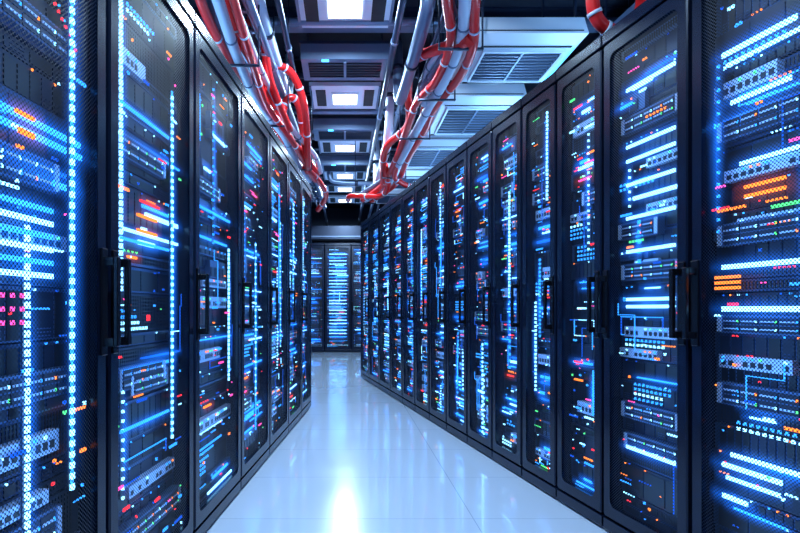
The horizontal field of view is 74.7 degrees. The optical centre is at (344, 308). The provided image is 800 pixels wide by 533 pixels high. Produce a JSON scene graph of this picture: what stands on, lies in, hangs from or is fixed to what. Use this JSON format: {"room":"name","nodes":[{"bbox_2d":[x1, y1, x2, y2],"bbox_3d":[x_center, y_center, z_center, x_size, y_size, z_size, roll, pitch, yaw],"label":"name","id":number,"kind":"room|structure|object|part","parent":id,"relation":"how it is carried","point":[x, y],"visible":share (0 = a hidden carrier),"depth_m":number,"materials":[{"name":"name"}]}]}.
{"room":"server room","nodes":[
{"label":"server room","id":0,"kind":"room"},
{"bbox_2d":[311,208,379,242],"bbox_3d":[0.200,-0.745,12.800,6.400,3.650,0.100,0,0,0],"label":"wall","id":1,"kind":"structure","parent":0,"point":[335,216],"depth_m":12.75,"materials":[{"name":"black paint"}]},
{"bbox_2d":[205,351,610,532],"bbox_3d":[0.200,1.030,5.575,6.400,0.100,14.350,0,0,0],"label":"floor","id":2,"kind":"structure","parent":0,"point":[359,459],"depth_m":2.97,"materials":[{"name":"white tile"}]},
{"bbox_2d":[0,0,120,532],"bbox_3d":[-1.164,-0.121,1.205,1.027,2.203,0.626,0,0,5],"label":"rack","id":3,"kind":"object","parent":2,"relation":"on","point":[55,261],"visible":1,"depth_m":1.30,"materials":[{"name":"black metal"}]},
{"bbox_3d":[-0.714,-0.124,1.164,0.024,2.068,0.618,0,0,5],"label":"door frame","id":4,"kind":"part","parent":3,"relation":"part of","materials":[{"name":"black metal"}]},
{"bbox_3d":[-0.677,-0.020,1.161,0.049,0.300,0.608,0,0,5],"label":"door handle","id":5,"kind":"part","parent":3,"relation":"part of","materials":[{"name":"black metal"}]},
{"bbox_2d":[106,0,193,532],"bbox_3d":[-1.107,-0.121,1.845,1.027,2.203,0.640,0,0,5],"label":"rack","id":6,"kind":"object","parent":2,"relation":"on","point":[149,43],"visible":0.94,"depth_m":1.82,"materials":[{"name":"black metal"}]},
{"bbox_3d":[-0.646,-0.020,1.506,0.049,0.300,0.030,0,0,5],"label":"door handle","id":7,"kind":"part","parent":6,"relation":"part of","materials":[{"name":"black metal"}]},
{"bbox_2d":[192,13,240,532],"bbox_3d":[-1.048,-0.121,2.498,1.027,2.203,0.653,0,0,5],"label":"rack","id":8,"kind":"object","parent":2,"relation":"on","point":[216,86],"visible":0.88,"depth_m":2.48,"materials":[{"name":"black metal"}]},
{"bbox_3d":[-0.588,-0.020,2.153,0.049,0.300,0.030,0,0,5],"label":"door handle","id":9,"kind":"part","parent":8,"relation":"part of","materials":[{"name":"black"}]},
{"bbox_2d":[239,83,269,488],"bbox_3d":[-0.988,-0.121,3.154,1.027,2.203,0.643,0,0,5],"label":"rack","id":10,"kind":"object","parent":2,"relation":"on","point":[255,128],"visible":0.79,"depth_m":3.19,"materials":[{"name":"black metal"}]},
{"bbox_3d":[-0.528,-0.020,2.813,0.049,0.300,0.030,0,0,5],"label":"door handle","id":11,"kind":"part","parent":10,"relation":"part of","materials":[{"name":"black metal"}]},
{"bbox_2d":[268,126,288,454],"bbox_3d":[-0.931,-0.121,3.788,1.027,2.203,0.613,0,0,5],"label":"rack","id":12,"kind":"object","parent":2,"relation":"on","point":[278,154],"visible":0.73,"depth_m":3.81,"materials":[{"name":"black metal"}]},
{"bbox_3d":[-0.469,-0.020,3.463,0.049,0.300,0.030,0,0,5],"label":"door handle","id":13,"kind":"part","parent":12,"relation":"part of","materials":[{"name":"black metal"}]},
{"bbox_2d":[287,154,301,432],"bbox_3d":[-0.876,-0.121,4.394,1.027,2.203,0.582,0,0,5],"label":"rack","id":14,"kind":"object","parent":2,"relation":"on","point":[294,173],"visible":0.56,"depth_m":4.44,"materials":[{"name":"black metal"}]},
{"bbox_3d":[-0.413,-0.020,4.083,0.049,0.300,0.030,0,0,5],"label":"door handle","id":15,"kind":"part","parent":14,"relation":"part of","materials":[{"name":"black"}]},
{"bbox_2d":[301,174,311,416],"bbox_3d":[-0.824,-0.121,4.973,1.027,2.203,0.562,0,0,5],"label":"rack","id":16,"kind":"object","parent":2,"relation":"on","point":[306,190],"visible":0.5,"depth_m":5.04,"materials":[{"name":"black metal"}]},
{"bbox_3d":[-0.360,-0.020,4.673,0.049,0.300,0.030,0,0,5],"label":"door handle","id":17,"kind":"part","parent":16,"relation":"part of","materials":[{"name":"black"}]},
{"bbox_2d":[311,243,324,351],"bbox_3d":[-0.762,-0.262,12.214,0.588,2.483,0.977,0,0,0],"label":"rack","id":18,"kind":"object","parent":2,"relation":"on","point":[317,249],"visible":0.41,"depth_m":11.81,"materials":[{"name":"black metal"}]},
{"bbox_2d":[325,243,350,351],"bbox_3d":[-0.162,-0.262,12.214,0.588,2.483,0.977,0,0,0],"label":"rack","id":19,"kind":"object","parent":2,"relation":"on","point":[337,255],"visible":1,"depth_m":11.80,"materials":[{"name":"black metal"}]},
{"bbox_2d":[351,243,360,351],"bbox_3d":[0.438,-0.262,12.214,0.588,2.483,0.977,0,0,0],"label":"rack","id":20,"kind":"object","parent":2,"relation":"on","point":[355,247],"visible":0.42,"depth_m":11.80,"materials":[{"name":"black metal"}]},
{"bbox_2d":[360,218,369,380],"bbox_3d":[0.725,-0.121,7.263,1.027,2.203,0.528,0,0,-10],"label":"rack","id":21,"kind":"object","parent":2,"relation":"on","point":[364,226],"visible":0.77,"depth_m":7.27,"materials":[{"name":"black metal"}]},
{"bbox_3d":[0.286,-0.020,6.941,0.049,0.300,0.030,0,0,-10],"label":"door handle","id":22,"kind":"part","parent":21,"relation":"part of","materials":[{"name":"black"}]},
{"bbox_2d":[369,210,379,387],"bbox_3d":[0.822,-0.121,6.718,1.027,2.203,0.559,0,0,-10],"label":"rack","id":23,"kind":"object","parent":2,"relation":"on","point":[374,219],"visible":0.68,"depth_m":6.74,"materials":[{"name":"black metal"}]},
{"bbox_3d":[0.386,-0.020,6.381,0.049,0.300,0.030,0,0,-10],"label":"door handle","id":24,"kind":"part","parent":23,"relation":"part of","materials":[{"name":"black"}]},
{"bbox_2d":[379,201,390,394],"bbox_3d":[0.919,-0.121,6.178,1.027,2.203,0.518,0,0,-10],"label":"rack","id":25,"kind":"object","parent":2,"relation":"on","point":[385,211],"visible":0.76,"depth_m":6.18,"materials":[{"name":"black metal"}]},
{"bbox_3d":[0.479,-0.020,5.861,0.049,0.300,0.030,0,0,-10],"label":"door handle","id":26,"kind":"part","parent":25,"relation":"part of","materials":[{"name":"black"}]},
{"bbox_2d":[390,192,402,401],"bbox_3d":[1.006,-0.121,5.688,1.027,2.203,0.457,0,0,-10],"label":"rack","id":27,"kind":"object","parent":2,"relation":"on","point":[396,202],"visible":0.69,"depth_m":5.71,"materials":[{"name":"black metal"}]},
{"bbox_3d":[0.561,-0.020,5.401,0.049,0.300,0.030,0,0,-10],"label":"door handle","id":28,"kind":"part","parent":27,"relation":"part of","materials":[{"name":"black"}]},
{"bbox_2d":[402,182,415,409],"bbox_3d":[1.085,-0.121,5.248,1.027,2.203,0.417,0,0,-10],"label":"rack","id":29,"kind":"object","parent":2,"relation":"on","point":[408,200],"visible":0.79,"depth_m":5.25,"materials":[{"name":"black metal"}]},
{"bbox_3d":[0.636,-0.020,4.981,0.049,0.300,0.030,0,0,-10],"label":"door handle","id":30,"kind":"part","parent":29,"relation":"part of","materials":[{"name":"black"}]},
{"bbox_2d":[415,171,430,418],"bbox_3d":[1.158,-0.121,4.838,1.027,2.203,0.396,0,0,-10],"label":"rack","id":31,"kind":"object","parent":2,"relation":"on","point":[422,190],"visible":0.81,"depth_m":4.83,"materials":[{"name":"black metal"}]},
{"bbox_3d":[0.708,-0.020,4.581,0.049,0.300,0.030,0,0,-10],"label":"door handle","id":32,"kind":"part","parent":31,"relation":"part of","materials":[{"name":"black"}]},
{"bbox_2d":[429,157,447,429],"bbox_3d":[1.230,-0.121,4.438,1.027,2.203,0.396,0,0,-10],"label":"rack","id":33,"kind":"object","parent":2,"relation":"on","point":[438,173],"visible":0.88,"depth_m":4.41,"materials":[{"name":"black metal"}]},
{"bbox_3d":[0.779,-0.020,4.181,0.049,0.300,0.030,0,0,-10],"label":"door handle","id":34,"kind":"part","parent":33,"relation":"part of","materials":[{"name":"black"}]},
{"bbox_2d":[446,141,468,442],"bbox_3d":[1.302,-0.121,4.038,1.027,2.203,0.396,0,0,-10],"label":"rack","id":35,"kind":"object","parent":2,"relation":"on","point":[457,166],"visible":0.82,"depth_m":4.00,"materials":[{"name":"black metal"}]},
{"bbox_3d":[0.851,-0.020,3.781,0.049,0.300,0.030,0,0,-10],"label":"door handle","id":36,"kind":"part","parent":35,"relation":"part of","materials":[{"name":"black"}]},
{"bbox_2d":[467,122,493,457],"bbox_3d":[1.372,-0.121,3.643,1.027,2.203,0.386,0,0,-10],"label":"rack","id":37,"kind":"object","parent":2,"relation":"on","point":[480,150],"visible":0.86,"depth_m":3.60,"materials":[{"name":"black metal"}]},
{"bbox_3d":[0.920,-0.020,3.391,0.049,0.300,0.030,0,0,-10],"label":"door handle","id":38,"kind":"part","parent":37,"relation":"part of","materials":[{"name":"black"}]},
{"bbox_2d":[492,99,524,475],"bbox_3d":[1.440,-0.121,3.263,1.027,2.203,0.366,0,0,-10],"label":"rack","id":39,"kind":"object","parent":2,"relation":"on","point":[508,126],"visible":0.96,"depth_m":3.20,"materials":[{"name":"black metal"}]},
{"bbox_3d":[0.987,-0.020,3.021,0.049,0.300,0.030,0,0,-10],"label":"door handle","id":40,"kind":"part","parent":39,"relation":"part of","materials":[{"name":"black"}]},
{"bbox_2d":[522,72,558,497],"bbox_3d":[1.504,-0.121,2.908,1.027,2.203,0.336,0,0,-10],"label":"rack","id":41,"kind":"object","parent":2,"relation":"on","point":[540,104],"visible":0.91,"depth_m":2.85,"materials":[{"name":"black metal"}]},
{"bbox_3d":[1.047,-0.020,2.681,0.049,0.300,0.030,0,0,-10],"label":"door handle","id":42,"kind":"part","parent":41,"relation":"part of","materials":[{"name":"black"}]},
{"bbox_2d":[556,36,604,525],"bbox_3d":[1.565,-0.121,2.563,1.027,2.203,0.346,0,0,-10],"label":"rack","id":43,"kind":"object","parent":2,"relation":"on","point":[580,85],"visible":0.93,"depth_m":2.52,"materials":[{"name":"black metal"}]},
{"bbox_3d":[1.110,-0.020,2.331,0.049,0.300,0.030,0,0,-10],"label":"door handle","id":44,"kind":"part","parent":43,"relation":"part of","materials":[{"name":"black metal"}]},
{"bbox_2d":[595,0,691,532],"bbox_3d":[1.638,-0.121,2.158,1.027,2.203,0.457,0,0,-10],"label":"rack","id":45,"kind":"object","parent":2,"relation":"on","point":[648,52],"visible":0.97,"depth_m":2.08,"materials":[{"name":"black metal"}]},
{"bbox_3d":[1.156,-0.020,2.072,0.049,0.300,0.439,0,0,-10],"label":"door handle","id":46,"kind":"part","parent":45,"relation":"part of","materials":[{"name":"black metal"}]},
{"bbox_2d":[682,0,799,532],"bbox_3d":[1.720,-0.121,1.698,1.027,2.203,0.457,0,0,-10],"label":"rack","id":47,"kind":"object","parent":2,"relation":"on","point":[744,271],"visible":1,"depth_m":1.67,"materials":[{"name":"black metal"}]},
{"bbox_3d":[1.238,-0.020,1.612,0.049,0.300,0.439,0,0,-10],"label":"door handle","id":48,"kind":"part","parent":47,"relation":"part of","materials":[{"name":"black metal"}]},
{"bbox_3d":[1.274,-0.124,1.619,0.024,2.068,0.449,0,0,-10],"label":"door frame","id":49,"kind":"part","parent":47,"relation":"part of","materials":[{"name":"black metal"}]},
{"bbox_2d":[187,0,634,207],"bbox_3d":[0.200,-2.520,5.575,6.400,0.100,14.350,0,0,0],"label":"ceiling","id":50,"kind":"structure","parent":0,"point":[294,38],"depth_m":4.73,"materials":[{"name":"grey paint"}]},
{"bbox_2d":[195,0,328,211],"bbox_3d":[-0.536,-1.860,4.496,0.427,1.220,4.396,0,0,4],"label":"bundle","id":51,"kind":"object","parent":50,"relation":"hanging from","point":[224,20],"visible":0.82,"depth_m":3.85,"materials":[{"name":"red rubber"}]},
{"bbox_2d":[206,0,322,201],"bbox_3d":[-0.727,-2.205,4.150,0.286,0.530,10.722,0,0,2],"label":"cable tray","id":52,"kind":"object","parent":50,"relation":"hanging from","point":[244,10],"visible":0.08,"depth_m":3.90,"materials":[{"name":"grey metal"}]},
{"bbox_2d":[253,0,292,93],"bbox_3d":[-0.544,-2.174,4.125,0.103,0.502,1.730,0,0,1],"label":"insulated pipe","id":53,"kind":"object","parent":50,"relation":"hanging from","point":[264,17],"visible":0.51,"depth_m":3.76,"materials":[{"name":"silver rubber"}]},
{"bbox_2d":[244,0,328,225],"bbox_3d":[-0.437,-2.149,5.593,0.472,0.641,14.208,0,0,2],"label":"pipe","id":54,"kind":"object","parent":50,"relation":"hanging from","point":[251,7],"visible":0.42,"depth_m":3.93,"materials":[{"name":"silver metal"}]},
{"bbox_2d":[309,181,353,185],"bbox_3d":[0.150,-2.333,9.300,5.500,0.275,0.092,0,0,0],"label":"conduit","id":55,"kind":"object","parent":50,"relation":"attached to","point":[327,183],"visible":0.02,"depth_m":9.28,"materials":[{"name":"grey metal"}]},
{"bbox_2d":[293,134,383,139],"bbox_3d":[0.150,-2.330,6.750,5.500,0.280,0.082,0,0,0],"label":"conduit","id":56,"kind":"object","parent":50,"relation":"attached to","point":[379,135],"visible":0.02,"depth_m":6.72,"materials":[{"name":"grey metal"}]},
{"bbox_2d":[311,194,368,201],"bbox_3d":[0.200,-2.390,11.200,6.380,0.160,0.100,0,0,0],"label":"ceiling beam","id":57,"kind":"structure","parent":50,"relation":"attached to","point":[315,194],"depth_m":11.15,"materials":[{"name":"grey metal"}]},
{"bbox_2d":[327,192,360,203],"bbox_3d":[0.000,-2.340,10.650,0.720,0.260,0.600,0,0,0],"label":"ceiling light","id":58,"kind":"object","parent":50,"relation":"in","point":[332,198],"depth_m":10.59,"materials":[{"name":"white plastic"}]},
{"bbox_2d":[318,155,369,171],"bbox_3d":[0.000,-2.298,7.910,0.790,0.344,0.450,0,0,0],"label":"ceiling vent grille","id":59,"kind":"object","parent":50,"relation":"in","point":[333,163],"depth_m":7.70,"materials":[{"name":"grey metal"}]},
{"bbox_2d":[311,204,376,239],"bbox_3d":[0.175,-2.025,11.835,6.250,0.890,0.230,0,0,0],"label":"duct","id":60,"kind":"object","parent":50,"relation":"hanging from","point":[317,232],"visible":0.06,"depth_m":11.75,"materials":[{"name":"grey metal"}]},
{"bbox_2d":[312,114,376,140],"bbox_3d":[0.000,-2.298,6.410,0.790,0.344,0.450,0,0,0],"label":"ceiling vent grille","id":61,"kind":"object","parent":50,"relation":"attached to","point":[325,128],"depth_m":6.20,"materials":[{"name":"grey metal"}]},
{"bbox_2d":[295,0,394,28],"bbox_3d":[0.000,-2.340,3.830,0.720,0.260,0.600,0,0,0],"label":"ceiling light","id":62,"kind":"object","parent":50,"relation":"attached to","point":[308,10],"depth_m":3.88,"materials":[{"name":"white plastic"}]},
{"bbox_2d":[309,80,380,109],"bbox_3d":[0.000,-2.340,5.500,0.720,0.260,0.600,0,0,0],"label":"ceiling light","id":63,"kind":"object","parent":50,"relation":"attached to","point":[325,95],"depth_m":5.40,"materials":[{"name":"white plastic"}]},
{"bbox_2d":[318,141,371,153],"bbox_3d":[0.000,-2.340,7.170,0.720,0.260,0.600,0,0,0],"label":"ceiling light","id":64,"kind":"object","parent":50,"relation":"attached to","point":[324,146],"depth_m":7.12,"materials":[{"name":"white plastic"}]},
{"bbox_2d":[323,172,366,179],"bbox_3d":[0.000,-2.340,8.680,0.720,0.260,0.600,0,0,0],"label":"ceiling light","id":65,"kind":"object","parent":50,"relation":"in","point":[335,175],"depth_m":8.67,"materials":[{"name":"white plastic"}]},
{"bbox_2d":[326,186,363,191],"bbox_3d":[0.000,-2.340,9.650,0.720,0.260,0.600,0,0,0],"label":"ceiling light","id":66,"kind":"object","parent":50,"relation":"in","point":[330,188],"depth_m":9.62,"materials":[{"name":"white plastic"}]},
{"bbox_2d":[299,33,390,79],"bbox_3d":[0.000,-2.298,4.660,0.790,0.344,0.450,0,0,0],"label":"ceiling vent grille","id":67,"kind":"object","parent":50,"relation":"attached to","point":[320,59],"depth_m":4.46,"materials":[{"name":"grey metal"}]},
{"bbox_2d":[320,172,372,177],"bbox_3d":[0.200,-2.390,9.150,6.380,0.160,0.100,0,0,0],"label":"ceiling beam","id":68,"kind":"structure","parent":50,"relation":"attached to","point":[371,173],"depth_m":9.14,"materials":[{"name":"grey metal"}]},
{"bbox_2d":[295,140,399,149],"bbox_3d":[0.200,-2.390,7.550,6.380,0.160,0.100,0,0,0],"label":"ceiling beam","id":69,"kind":"structure","parent":50,"relation":"attached to","point":[394,147],"depth_m":7.54,"materials":[{"name":"grey metal"}]},
{"bbox_2d":[327,171,372,185],"bbox_3d":[0.371,-2.165,8.110,1.327,0.521,0.109,0,0,0],"label":"insulated pipe","id":70,"kind":"object","parent":50,"relation":"hanging from","point":[334,181],"visible":0.41,"depth_m":8.09,"materials":[{"name":"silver metal"}]},
{"bbox_2d":[315,155,393,162],"bbox_3d":[0.200,-2.390,8.200,6.380,0.160,0.100,0,0,0],"label":"ceiling beam","id":71,"kind":"structure","parent":50,"relation":"attached to","point":[388,161],"depth_m":8.19,"materials":[{"name":"grey metal"}]},
{"bbox_2d":[292,119,417,133],"bbox_3d":[0.200,-2.390,6.800,6.380,0.160,0.100,0,0,0],"label":"ceiling beam","id":72,"kind":"structure","parent":50,"relation":"attached to","point":[380,131],"depth_m":6.79,"materials":[{"name":"grey metal"}]},
{"bbox_2d":[314,150,395,154],"bbox_3d":[0.150,-2.337,7.450,5.500,0.265,0.072,0,0,0],"label":"conduit","id":73,"kind":"object","parent":50,"relation":"attached to","point":[316,151],"visible":0.02,"depth_m":7.43,"materials":[{"name":"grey metal"}]},
{"bbox_2d":[290,93,420,108],"bbox_3d":[0.200,-2.390,6.000,6.380,0.160,0.100,0,0,0],"label":"ceiling beam","id":74,"kind":"structure","parent":50,"relation":"attached to","point":[308,97],"depth_m":5.99,"materials":[{"name":"grey metal"}]},
{"bbox_2d":[292,108,420,114],"bbox_3d":[0.150,-2.337,5.900,5.500,0.265,0.072,0,0,0],"label":"conduit","id":75,"kind":"object","parent":50,"relation":"attached to","point":[316,111],"visible":0.17,"depth_m":5.87,"materials":[{"name":"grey metal"}]},
{"bbox_2d":[373,79,393,183],"bbox_3d":[0.447,-2.055,6.300,0.118,0.740,2.090,0,0,-1],"label":"insulated pipe","id":76,"kind":"object","parent":50,"relation":"hanging from","point":[389,109],"visible":0.59,"depth_m":5.36,"materials":[{"name":"silver rubber"}]},
{"bbox_2d":[373,189,404,203],"bbox_3d":[0.700,-2.096,8.200,0.600,0.748,0.800,0,0,0],"label":"air conditioner unit","id":77,"kind":"object","parent":50,"relation":"attached to","point":[394,192],"visible":0.22,"depth_m":7.99,"materials":[{"name":"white metal"}]},
{"bbox_2d":[358,0,443,224],"bbox_3d":[0.511,-2.244,5.600,0.417,0.452,14.200,0,0,0],"label":"pipe","id":78,"kind":"object","parent":50,"relation":"hanging from","point":[394,42],"visible":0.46,"depth_m":4.62,"materials":[{"name":"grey metal"}]},
{"bbox_2d":[244,57,572,70],"bbox_3d":[0.200,-2.390,5.150,6.380,0.160,0.100,0,0,0],"label":"ceiling beam","id":79,"kind":"structure","parent":50,"relation":"attached to","point":[297,60],"depth_m":5.14,"materials":[{"name":"grey metal"}]},
{"bbox_2d":[387,152,430,188],"bbox_3d":[0.880,-2.076,7.000,0.720,0.788,0.800,0,0,0],"label":"air conditioner unit","id":80,"kind":"object","parent":50,"relation":"hanging from","point":[412,174],"visible":0.14,"depth_m":6.63,"materials":[{"name":"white metal"}]},
{"bbox_2d":[192,7,627,32],"bbox_3d":[0.200,-2.390,4.300,6.380,0.160,0.100,0,0,0],"label":"ceiling beam","id":81,"kind":"structure","parent":50,"relation":"attached to","point":[409,11],"depth_m":4.29,"materials":[{"name":"grey metal"}]},
{"bbox_2d":[392,0,435,105],"bbox_3d":[0.492,-2.094,3.862,0.114,0.663,1.813,0,0,-1],"label":"insulated pipe","id":82,"kind":"object","parent":50,"relation":"hanging from","point":[402,81],"visible":0.95,"depth_m":3.79,"materials":[{"name":"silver metal"}]},
{"bbox_2d":[199,0,629,26],"bbox_3d":[0.150,-2.337,4.050,5.500,0.265,0.072,0,0,0],"label":"conduit","id":83,"kind":"object","parent":50,"relation":"attached to","point":[293,21],"visible":0.26,"depth_m":4.03,"materials":[{"name":"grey metal"}]},
{"bbox_2d":[346,0,483,203],"bbox_3d":[0.589,-1.928,4.681,0.748,1.084,4.746,0,0,-5],"label":"bundle","id":84,"kind":"object","parent":50,"relation":"hanging from","point":[462,26],"visible":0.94,"depth_m":3.82,"materials":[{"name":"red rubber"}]},
{"bbox_2d":[401,114,472,167],"bbox_3d":[1.000,-2.071,5.800,0.760,0.798,0.900,0,0,0],"label":"air conditioner unit","id":85,"kind":"object","parent":50,"relation":"attached to","point":[431,152],"visible":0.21,"depth_m":5.46,"materials":[{"name":"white metal"}]},
{"bbox_2d":[296,49,577,78],"bbox_3d":[0.150,-2.330,4.950,5.500,0.280,0.082,0,0,0],"label":"conduit","id":86,"kind":"object","parent":50,"relation":"attached to","point":[299,73],"visible":0.02,"depth_m":4.92,"materials":[{"name":"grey metal"}]},
{"bbox_2d":[427,33,526,134],"bbox_3d":[1.120,-2.071,4.675,0.740,0.798,0.850,0,0,0],"label":"air conditioner unit","id":87,"kind":"object","parent":50,"relation":"hanging from","point":[475,106],"visible":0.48,"depth_m":4.36,"materials":[{"name":"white metal"}]},
{"bbox_2d":[451,0,588,83],"bbox_3d":[1.160,-2.066,3.590,0.740,0.808,0.660,0,0,0],"label":"air conditioner unit","id":88,"kind":"object","parent":50,"relation":"hanging from","point":[517,50],"visible":0.87,"depth_m":3.35,"materials":[{"name":"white metal"}]},
{"bbox_2d":[569,0,634,59],"bbox_3d":[2.013,-2.245,4.650,0.266,0.450,11.746,0,0,-4],"label":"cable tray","id":89,"kind":"object","parent":50,"relation":"hanging from","point":[631,8],"visible":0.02,"depth_m":3.70,"materials":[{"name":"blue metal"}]},
{"bbox_2d":[585,0,645,34],"bbox_3d":[1.367,-1.880,2.557,0.562,1.162,0.114,0,0,-34],"label":"hose","id":90,"kind":"object","parent":50,"relation":"hanging from","point":[595,15],"visible":0.4,"depth_m":2.45,"materials":[{"name":"red plastic"}]}
]}

